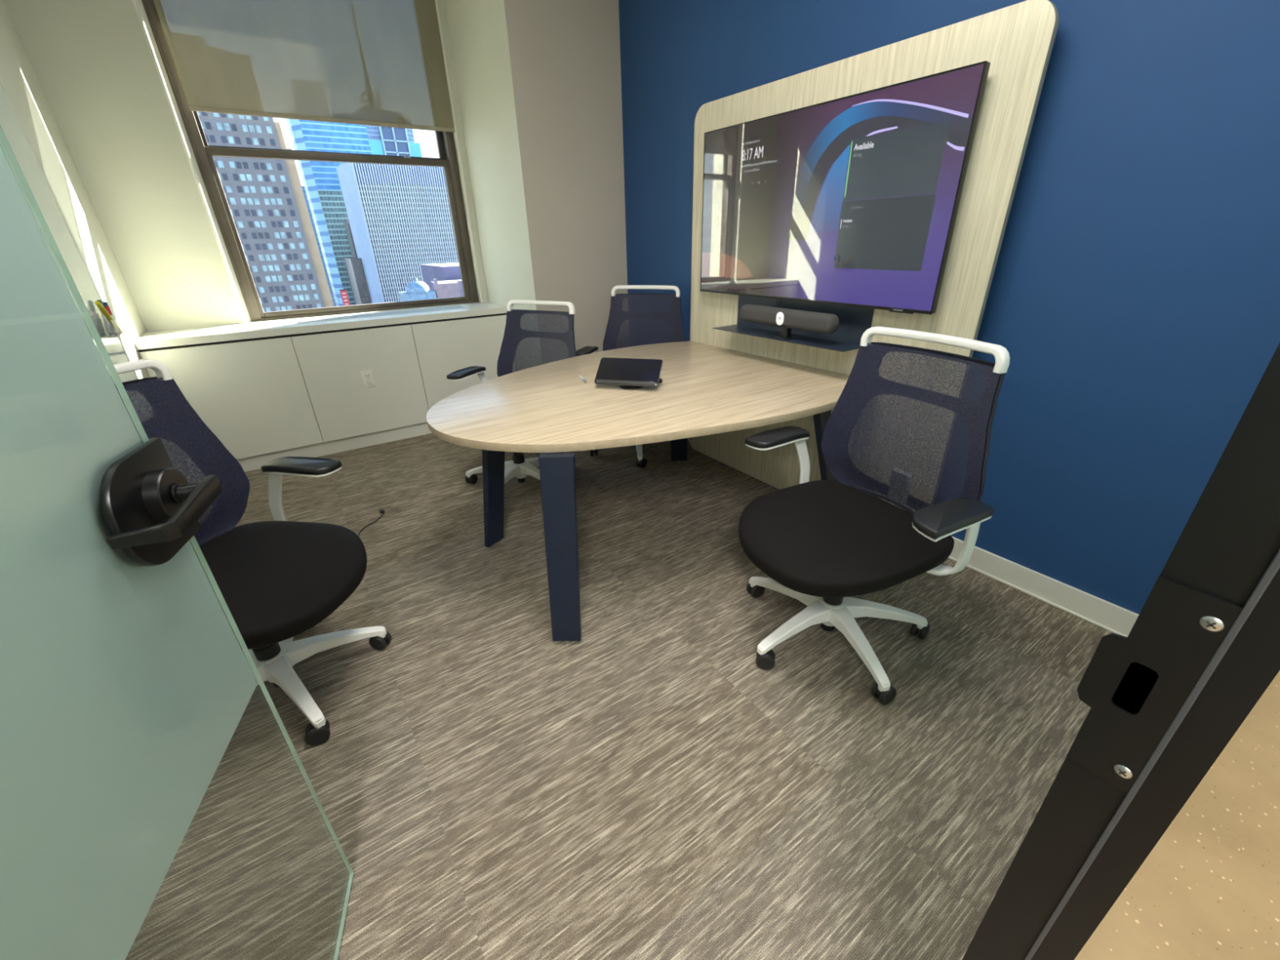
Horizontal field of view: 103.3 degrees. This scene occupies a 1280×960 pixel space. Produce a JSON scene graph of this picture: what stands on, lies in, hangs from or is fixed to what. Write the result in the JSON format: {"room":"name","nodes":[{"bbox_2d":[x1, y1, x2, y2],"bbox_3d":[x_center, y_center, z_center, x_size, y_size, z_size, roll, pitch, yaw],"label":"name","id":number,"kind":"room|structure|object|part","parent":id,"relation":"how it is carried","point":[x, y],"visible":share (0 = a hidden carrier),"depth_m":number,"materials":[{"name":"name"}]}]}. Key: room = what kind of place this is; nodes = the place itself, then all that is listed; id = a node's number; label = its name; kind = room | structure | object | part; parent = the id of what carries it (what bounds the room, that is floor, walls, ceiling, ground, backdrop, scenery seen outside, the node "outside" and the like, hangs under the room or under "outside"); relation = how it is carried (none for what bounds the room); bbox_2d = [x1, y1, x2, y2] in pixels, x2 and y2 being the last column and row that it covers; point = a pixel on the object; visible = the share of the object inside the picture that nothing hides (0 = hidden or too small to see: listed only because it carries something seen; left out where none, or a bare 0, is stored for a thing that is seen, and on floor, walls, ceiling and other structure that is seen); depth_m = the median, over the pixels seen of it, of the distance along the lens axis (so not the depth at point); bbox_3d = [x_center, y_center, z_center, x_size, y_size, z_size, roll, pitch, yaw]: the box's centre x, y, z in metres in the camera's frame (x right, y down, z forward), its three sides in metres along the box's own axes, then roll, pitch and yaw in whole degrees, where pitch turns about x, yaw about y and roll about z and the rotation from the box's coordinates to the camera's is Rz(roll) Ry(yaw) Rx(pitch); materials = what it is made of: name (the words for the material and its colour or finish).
{"room":"office","nodes":[
{"label":"office","id":0,"kind":"room"},
{"bbox_2d":[0,0,149,378],"bbox_3d":[-2.007,-0.757,1.335,0.150,2.980,4.910,-18,30,-30],"label":"wall","id":1,"kind":"structure","parent":0,"point":[19,80],"depth_m":2.53,"materials":[{"name":"white paint"}]},
{"bbox_2d":[0,81,137,383],"bbox_3d":[-2.143,-0.849,1.682,0.020,1.650,1.628,-18,30,-30],"label":"whiteboard","id":2,"kind":"object","parent":1,"relation":"attached to","point":[11,128],"visible":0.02,"depth_m":2.17,"materials":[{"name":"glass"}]},
{"bbox_2d":[92,312,124,337],"bbox_3d":[-2.443,-0.715,2.327,0.060,0.095,0.170,-18,30,-30],"label":"holder","id":3,"kind":"object","parent":1,"relation":"attached to","point":[116,335],"visible":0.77,"depth_m":2.32,"materials":[{"name":"plastic"}]},
{"bbox_2d":[97,299,113,333],"bbox_3d":[-2.490,-0.758,2.353,0.018,0.148,0.078,-18,30,-30],"label":"marker","id":4,"kind":"object","parent":3,"relation":"in","point":[106,322],"visible":0.58,"depth_m":2.35,"materials":[{"name":"white plastic"}]},
{"bbox_2d":[102,302,113,333],"bbox_3d":[-2.503,-0.766,2.386,0.018,0.137,0.091,-18,30,-30],"label":"marker","id":5,"kind":"object","parent":3,"relation":"in","point":[104,304],"visible":0.29,"depth_m":2.38,"materials":[{"name":"blue"}]},
{"bbox_2d":[94,301,123,333],"bbox_3d":[-2.417,-0.737,2.304,0.020,0.158,0.171,-18,30,-30],"label":"marker","id":6,"kind":"object","parent":3,"relation":"in","point":[101,308],"visible":0.96,"depth_m":2.29,"materials":[{"name":"yellow plastic"}]},
{"bbox_2d":[104,306,118,333],"bbox_3d":[-2.467,-0.747,2.361,0.018,0.121,0.066,-18,30,-30],"label":"marker","id":7,"kind":"object","parent":3,"relation":"in","point":[107,308],"visible":0.62,"depth_m":2.36,"materials":[{"name":"plastic"}]},
{"bbox_2d":[0,125,353,959],"bbox_3d":[-0.565,0.033,0.253,0.160,2.412,0.966,-9,27,-15],"label":"door","id":8,"kind":"structure","parent":1,"relation":"in","point":[126,682],"depth_m":0.58,"materials":[{"name":"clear glass"}]},
{"bbox_3d":[-0.626,0.040,0.672,0.066,0.033,0.140,-9,27,-15],"label":"lever","id":9,"kind":"part","parent":8,"relation":"part of","materials":[{"name":"black metal"}]},
{"bbox_2d":[4,0,488,437],"bbox_3d":[-1.999,-1.935,3.786,2.935,2.980,0.430,-18,30,-30],"label":"wall","id":10,"kind":"structure","parent":0,"point":[92,63],"depth_m":2.89,"materials":[{"name":"white paint"}]},
{"bbox_2d":[133,0,247,323],"bbox_3d":[-2.676,-1.982,2.964,0.012,2.053,0.007,-18,30,-30],"label":"trim","id":11,"kind":"structure","parent":10,"relation":"attached to","point":[134,1],"depth_m":2.98,"materials":[{"name":"white paint"}]},
{"bbox_2d":[132,0,251,323],"bbox_3d":[-2.688,-1.994,2.990,0.023,2.053,0.070,-5,26,-8],"label":"trim","id":12,"kind":"structure","parent":10,"relation":"attached to","point":[140,4],"depth_m":3.01,"materials":[{"name":"white paint"}]},
{"bbox_2d":[141,0,479,321],"bbox_3d":[-2.074,-2.228,3.457,1.605,2.063,0.136,-18,30,-30],"label":"window","id":13,"kind":"structure","parent":10,"relation":"in","point":[203,153],"depth_m":3.42,"materials":[{"name":"brown metal"}]},
{"bbox_2d":[153,0,454,132],"bbox_3d":[-2.001,-2.744,3.144,1.530,0.869,0.044,-18,30,-30],"label":"roller shade","id":14,"kind":"object","parent":13,"relation":"attached to","point":[379,63],"visible":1,"depth_m":3.17,"materials":[{"name":"fabric"}]},
{"bbox_3d":[-2.093,-2.672,3.282,1.480,1.010,0.040,-18,30,-30],"label":"sash","id":15,"kind":"part","parent":13,"relation":"part of","materials":[{"name":"clear glass"}]},
{"bbox_3d":[-2.037,-1.768,3.661,1.530,1.000,0.060,-18,30,-30],"label":"sash","id":16,"kind":"part","parent":13,"relation":"part of","materials":[{"name":"clear glass"}]},
{"bbox_3d":[-2.044,-1.760,3.659,1.392,0.920,0.004,-18,30,-30],"label":"pane","id":17,"kind":"part","parent":13,"relation":"part of","materials":[{"name":"clear glass"}]},
{"bbox_2d":[435,0,482,302],"bbox_3d":[-1.342,-2.404,3.774,0.012,2.053,0.007,-18,30,-30],"label":"trim","id":18,"kind":"structure","parent":10,"relation":"attached to","point":[437,4],"depth_m":3.73,"materials":[{"name":"beige paint"}]},
{"bbox_2d":[444,0,627,352],"bbox_3d":[-0.696,-1.973,3.799,0.753,2.980,0.995,-18,30,-30],"label":"wall column","id":19,"kind":"structure","parent":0,"point":[539,82],"depth_m":3.31,"materials":[{"name":"beige paint"}]},
{"bbox_2d":[124,432,1279,959],"bbox_3d":[0.267,0.754,1.650,6.700,0.120,8.050,-18,30,-30],"label":"floor","id":20,"kind":"structure","parent":0,"point":[490,786],"depth_m":1.42,"materials":[{"name":"carpet"}]},
{"bbox_2d":[138,334,327,471],"bbox_3d":[-2.635,-0.526,3.369,0.728,0.832,0.448,-18,30,-30],"label":"base cabinet","id":21,"kind":"object","parent":20,"relation":"on","point":[252,394],"visible":0.69,"depth_m":3.20,"materials":[{"name":"grey"}]},
{"bbox_2d":[105,359,391,746],"bbox_3d":[-1.188,0.223,1.475,0.701,1.055,0.695,-20,31,-33],"label":"office chair","id":22,"kind":"object","parent":20,"relation":"on","point":[279,579],"visible":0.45,"depth_m":1.54,"materials":[{"name":"black fabric"}]},
{"bbox_3d":[-1.440,0.020,1.415,0.138,0.515,0.583,2,26,8],"label":"frame","id":23,"kind":"part","parent":22,"relation":"part of","materials":[{"name":"blue fabric"}]},
{"bbox_3d":[-1.460,-0.233,1.295,0.069,0.066,0.470,2,26,8],"label":"handle","id":24,"kind":"part","parent":22,"relation":"part of","materials":[{"name":"white plastic"}]},
{"bbox_3d":[-1.415,0.021,1.411,0.096,0.515,0.584,2,26,8],"label":"backrest","id":25,"kind":"part","parent":22,"relation":"part of","materials":[{"name":"blue fabric"}]},
{"bbox_3d":[-1.276,0.102,1.704,0.092,0.264,0.195,2,26,8],"label":"armrest","id":26,"kind":"part","parent":22,"relation":"part of","materials":[{"name":"white plastic"}]},
{"bbox_3d":[-1.157,0.305,1.509,0.582,0.116,0.562,2,26,8],"label":"seat","id":27,"kind":"part","parent":22,"relation":"part of","materials":[{"name":"fabric"}]},
{"bbox_3d":[-1.154,-0.033,1.717,0.249,0.017,0.096,2,26,8],"label":"pad plate","id":28,"kind":"part","parent":22,"relation":"part of","materials":[{"name":"plastic"}]},
{"bbox_2d":[289,322,431,454],"bbox_3d":[-2.035,-0.716,3.733,0.726,0.832,0.448,-18,30,-30],"label":"base cabinet","id":29,"kind":"object","parent":20,"relation":"on","point":[349,415],"visible":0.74,"depth_m":3.54,"materials":[{"name":"grey"}]},
{"bbox_2d":[133,302,506,350],"bbox_3d":[-2.059,-1.120,3.558,2.180,0.043,0.505,-18,30,-30],"label":"countertop","id":30,"kind":"structure","parent":29,"relation":"on","point":[185,336],"depth_m":3.29,"materials":[{"name":"white laminate"}]},
{"bbox_2d":[295,305,465,323],"bbox_3d":[-1.847,-1.209,3.679,1.118,0.003,0.177,-18,30,-30],"label":"air vent","id":31,"kind":"object","parent":30,"relation":"in","point":[348,317],"visible":1,"depth_m":3.65,"materials":[{"name":"white metal"}]},
{"bbox_2d":[360,369,376,387],"bbox_3d":[-1.899,-0.706,3.534,0.076,0.118,0.009,-18,30,-30],"label":"wall outlet","id":32,"kind":"object","parent":29,"relation":"attached to","point":[367,377],"visible":1,"depth_m":3.53,"materials":[{"name":"grey plastic"}]},
{"bbox_2d":[366,380,372,384],"bbox_3d":[-1.897,-0.684,3.542,0.034,0.028,0.003,-18,30,-30],"label":"receptacle","id":33,"kind":"object","parent":32,"relation":"attached to","point":[368,382],"depth_m":3.54,"materials":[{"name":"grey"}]},
{"bbox_2d":[357,508,384,535],"bbox_3d":[-1.407,0.275,2.581,0.066,0.012,0.520,-5,26,-7],"label":"cable","id":34,"kind":"object","parent":20,"relation":"on","point":[381,511],"visible":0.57,"depth_m":2.72,"materials":[{"name":"black rubber"}]},
{"bbox_2d":[409,312,506,409],"bbox_3d":[-1.437,-0.906,4.096,0.724,0.832,0.448,-18,30,-30],"label":"base cabinet","id":35,"kind":"object","parent":20,"relation":"on","point":[443,347],"visible":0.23,"depth_m":3.82,"materials":[{"name":"grey"}]},
{"bbox_2d":[446,299,576,484],"bbox_3d":[-0.711,-0.451,2.891,0.760,1.020,0.766,11,28,24],"label":"office chair","id":36,"kind":"object","parent":20,"relation":"on","point":[531,338],"visible":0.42,"depth_m":3.00,"materials":[{"name":"blue fabric"}]},
{"bbox_3d":[-1.008,-0.620,2.978,0.096,0.017,0.249,11,28,24],"label":"pad plate","id":37,"kind":"part","parent":36,"relation":"part of","materials":[{"name":"black plastic"}]},
{"bbox_3d":[-0.878,-0.547,3.082,0.195,0.264,0.092,11,28,24],"label":"armrest","id":38,"kind":"part","parent":36,"relation":"part of","materials":[{"name":"white plastic"}]},
{"bbox_3d":[-0.600,-0.736,3.010,0.584,0.515,0.096,11,21,24],"label":"backrest","id":39,"kind":"part","parent":36,"relation":"part of","materials":[{"name":"blue fabric"}]},
{"bbox_3d":[-0.573,-1.011,2.951,0.470,0.066,0.069,11,21,24],"label":"handle","id":40,"kind":"part","parent":36,"relation":"part of","materials":[{"name":"white plastic"}]},
{"bbox_2d":[576,284,684,467],"bbox_3d":[-0.025,-0.696,3.328,0.760,1.054,0.701,7,27,18],"label":"office chair","id":41,"kind":"object","parent":20,"relation":"on","point":[634,319],"visible":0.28,"depth_m":3.37,"materials":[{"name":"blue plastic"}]},
{"bbox_3d":[0.033,-0.971,3.400,0.584,0.515,0.096,7,27,18],"label":"backrest","id":42,"kind":"part","parent":41,"relation":"part of","materials":[{"name":"blue fabric"}]},
{"bbox_3d":[0.040,-1.239,3.313,0.470,0.066,0.069,7,27,18],"label":"handle","id":43,"kind":"part","parent":41,"relation":"part of","materials":[{"name":"white plastic"}]},
{"bbox_3d":[0.041,-0.981,3.421,0.583,0.515,0.138,7,27,18],"label":"frame","id":44,"kind":"part","parent":41,"relation":"part of","materials":[{"name":"blue fabric"}]},
{"bbox_2d":[426,341,848,644],"bbox_3d":[-0.030,-0.101,2.457,1.771,0.737,1.486,-18,30,-30],"label":"meeting table","id":45,"kind":"object","parent":20,"relation":"on","point":[546,411],"visible":0.87,"depth_m":2.00,"materials":[{"name":"brown wood"}]},
{"bbox_3d":[-0.663,-0.004,2.304,0.138,0.688,0.138,13,29,28],"label":"leg","id":46,"kind":"part","parent":45,"relation":"part of","materials":[{"name":"blue metal"}]},
{"bbox_3d":[0.013,-0.372,2.280,1.300,0.034,0.940,-18,30,-30],"label":"under frame","id":47,"kind":"part","parent":45,"relation":"part of","materials":[{"name":"grey metal"}]},
{"bbox_3d":[-0.267,0.249,1.755,0.121,0.688,0.129,-1,26,1],"label":"leg","id":48,"kind":"part","parent":45,"relation":"part of","materials":[{"name":"blue metal"}]},
{"bbox_2d":[578,374,586,382],"bbox_3d":[-0.270,-0.477,2.386,0.012,0.012,0.132,-10,27,-17],"label":"pen","id":49,"kind":"object","parent":45,"relation":"on","point":[580,375],"visible":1,"depth_m":2.37,"materials":[{"name":"white"}]},
{"bbox_2d":[594,357,662,389],"bbox_3d":[-0.050,-0.469,2.240,0.288,0.114,0.126,6,27,14],"label":"tablet","id":50,"kind":"object","parent":45,"relation":"on","point":[626,373],"visible":1,"depth_m":2.23,"materials":[{"name":"grey plastic"}]},
{"bbox_3d":[0.240,-0.416,3.114,0.129,0.688,0.139,-3,26,-4],"label":"leg","id":51,"kind":"part","parent":45,"relation":"part of","materials":[{"name":"metal"}]},
{"bbox_3d":[0.866,-0.052,2.325,0.118,0.688,0.231,-22,33,-37],"label":"leg","id":52,"kind":"part","parent":45,"relation":"part of","materials":[{"name":"blue metal"}]},
{"bbox_2d":[688,0,1058,501],"bbox_3d":[0.823,-0.842,2.536,0.098,1.958,1.658,-18,30,-30],"label":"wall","id":53,"kind":"structure","parent":20,"relation":"on","point":[1017,40],"depth_m":1.89,"materials":[{"name":"brown wood"}]},
{"bbox_2d":[712,295,874,351],"bbox_3d":[0.702,-0.849,2.452,0.180,0.300,0.830,-18,30,-30],"label":"shelf","id":54,"kind":"object","parent":53,"relation":"attached to","point":[854,322],"visible":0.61,"depth_m":2.39,"materials":[{"name":"metal"}]},
{"bbox_2d":[739,304,839,339],"bbox_3d":[0.697,-0.754,2.438,0.078,0.135,0.570,-18,30,-30],"label":"bar","id":55,"kind":"object","parent":54,"relation":"on","point":[788,319],"visible":1,"depth_m":2.38,"materials":[{"name":"plastic"}]},
{"bbox_2d":[700,60,990,314],"bbox_3d":[0.751,-1.219,2.291,0.069,0.777,1.353,-18,30,-30],"label":"television","id":56,"kind":"object","parent":53,"relation":"attached to","point":[853,200],"visible":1,"depth_m":2.09,"materials":[{"name":"black metal"}]},
{"bbox_2d":[738,326,1009,704],"bbox_3d":[0.668,0.093,1.649,0.656,1.054,0.760,-14,28,-24],"label":"office chair","id":57,"kind":"object","parent":20,"relation":"on","point":[909,428],"visible":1,"depth_m":1.61,"materials":[{"name":"fabric"}]},
{"bbox_3d":[0.515,-0.144,1.862,0.249,0.017,0.096,-14,28,-24],"label":"pad plate","id":58,"kind":"part","parent":57,"relation":"part of","materials":[{"name":"plastic"}]},
{"bbox_3d":[0.657,-0.034,1.887,0.092,0.264,0.195,-14,28,-24],"label":"armrest","id":59,"kind":"part","parent":57,"relation":"part of","materials":[{"name":"white plastic"}]},
{"bbox_3d":[0.637,0.181,1.672,0.582,0.116,0.562,-14,28,-24],"label":"seat","id":60,"kind":"part","parent":57,"relation":"part of","materials":[{"name":"fabric"}]},
{"bbox_3d":[0.856,-0.147,1.643,0.096,0.515,0.584,-14,28,-24],"label":"backrest","id":61,"kind":"part","parent":57,"relation":"part of","materials":[{"name":"blue fabric"}]},
{"bbox_3d":[0.885,-0.408,1.538,0.069,0.066,0.470,-14,28,-24],"label":"handle","id":62,"kind":"part","parent":57,"relation":"part of","materials":[{"name":"white plastic"}]},
{"bbox_3d":[0.878,-0.153,1.653,0.138,0.515,0.583,-14,28,-24],"label":"frame","id":63,"kind":"part","parent":57,"relation":"part of","materials":[{"name":"blue fabric"}]},
{"bbox_3d":[0.818,0.105,1.328,0.249,0.017,0.096,-14,28,-24],"label":"pad plate","id":64,"kind":"part","parent":57,"relation":"part of","materials":[{"name":"plastic"}]},
{"bbox_3d":[0.881,0.150,1.492,0.092,0.264,0.195,-14,28,-24],"label":"armrest","id":65,"kind":"part","parent":57,"relation":"part of","materials":[{"name":"white plastic"}]},
{"bbox_2d":[618,0,1279,614],"bbox_3d":[0.538,-1.563,2.880,0.150,2.980,4.910,-18,30,-30],"label":"wall","id":66,"kind":"structure","parent":0,"point":[1133,300],"depth_m":1.66,"materials":[{"name":"blue paint"}]},
{"bbox_2d":[687,438,1138,636],"bbox_3d":[0.874,-0.014,2.963,0.022,0.102,3.385,-18,30,-30],"label":"baseboard","id":67,"kind":"structure","parent":66,"relation":"attached to","point":[1111,617],"depth_m":1.98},
{"label":"outside","id":68,"kind":"structure","parent":0,"visible":0},
{"bbox_3d":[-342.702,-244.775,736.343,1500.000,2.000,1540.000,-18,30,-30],"label":"street","id":69,"kind":"object","parent":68,"visible":0},
{"bbox_2d":[196,111,333,312],"bbox_3d":[-151.850,-72.595,192.284,56.760,149.940,30.120,-18,30,-30],"label":"office tower","id":70,"kind":"structure","parent":69,"relation":"on","point":[265,198],"depth_m":179.08,"materials":[{"name":"grey concrete"}]},
{"bbox_2d":[302,186,336,306],"bbox_3d":[-316.863,-214.698,509.516,10.000,138.940,30.000,-18,30,-30],"label":"slim tower","id":71,"kind":"structure","parent":69,"relation":"on","point":[303,187],"depth_m":488.75,"materials":[{"name":"blue glass"}]},
{"bbox_2d":[286,118,371,306],"bbox_3d":[-247.874,-214.367,434.877,50.700,199.840,40.000,-18,30,-30],"label":"glass tower","id":72,"kind":"structure","parent":69,"relation":"on","point":[321,181],"depth_m":402.08,"materials":[{"name":"blue glass"}]},
{"bbox_2d":[339,288,350,306],"bbox_3d":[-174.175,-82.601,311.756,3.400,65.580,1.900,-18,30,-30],"label":"street sign","id":73,"kind":"object","parent":69,"relation":"on","point":[344,294],"visible":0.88,"depth_m":298.84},
{"bbox_2d":[343,219,372,304],"bbox_3d":[-222.406,-153.808,415.289,19.600,106.490,40.000,-18,30,-30],"label":"block","id":74,"kind":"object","parent":69,"relation":"on","point":[354,266],"visible":0.21,"depth_m":396.77,"materials":[{"name":"grey concrete"}]},
{"bbox_2d":[365,124,422,157],"bbox_3d":[-292.160,-368.658,599.176,58.680,337.740,57.000,-18,30,-30],"label":"office building","id":75,"kind":"structure","parent":69,"relation":"on","point":[383,140],"depth_m":569.04,"materials":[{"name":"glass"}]},
{"bbox_3d":[-275.050,-373.522,573.128,28.040,45.600,2.000,-18,30,-30],"label":"square frame","id":76,"kind":"part","parent":75,"relation":"part of","materials":[{"name":"blue glass"}]},
{"bbox_3d":[-275.930,-295.676,613.717,54.720,192.876,4.000,-18,30,-30],"label":"glass corner","id":77,"kind":"part","parent":75,"relation":"part of","materials":[{"name":"teal glass"}]},
{"bbox_2d":[336,162,458,303],"bbox_3d":[-178.592,-172.484,412.451,83.925,140.640,40.800,-18,30,-30],"label":"slab tower","id":78,"kind":"structure","parent":69,"relation":"on","point":[399,216],"depth_m":378.69,"materials":[{"name":"blue"}]},
{"bbox_2d":[398,277,461,301],"bbox_3d":[-111.779,-74.414,283.074,29.000,72.840,14.000,-18,30,-30],"label":"domed building","id":79,"kind":"structure","parent":69,"relation":"on","point":[415,290],"depth_m":265.60,"materials":[{"name":"blue"}]},
{"bbox_2d":[420,262,463,296],"bbox_3d":[-115.668,-100.248,333.266,42.240,76.140,80.500,-18,30,-30],"label":"building","id":80,"kind":"structure","parent":69,"relation":"on","point":[444,272],"depth_m":306.15,"materials":[{"name":"stone"}]},
{"bbox_3d":[0.587,-1.459,-0.226,3.235,0.480,0.067,-18,30,-30],"label":"wall","id":81,"kind":"structure","parent":0,"visible":0},
{"bbox_2d":[961,342,1279,959],"bbox_3d":[0.405,-0.025,0.298,0.045,2.450,0.068,-18,30,-30],"label":"trim","id":82,"kind":"structure","parent":81,"relation":"attached to","point":[1230,538],"depth_m":0.37,"materials":[{"name":"black metal"}]},
{"bbox_2d":[1066,575,1243,793],"bbox_3d":[0.377,0.159,0.389,0.005,0.190,0.054,-18,30,-30],"label":"strike plate","id":83,"kind":"object","parent":82,"relation":"attached to","point":[1134,686],"visible":1,"depth_m":0.38,"materials":[{"name":"black metal"}]}
]}

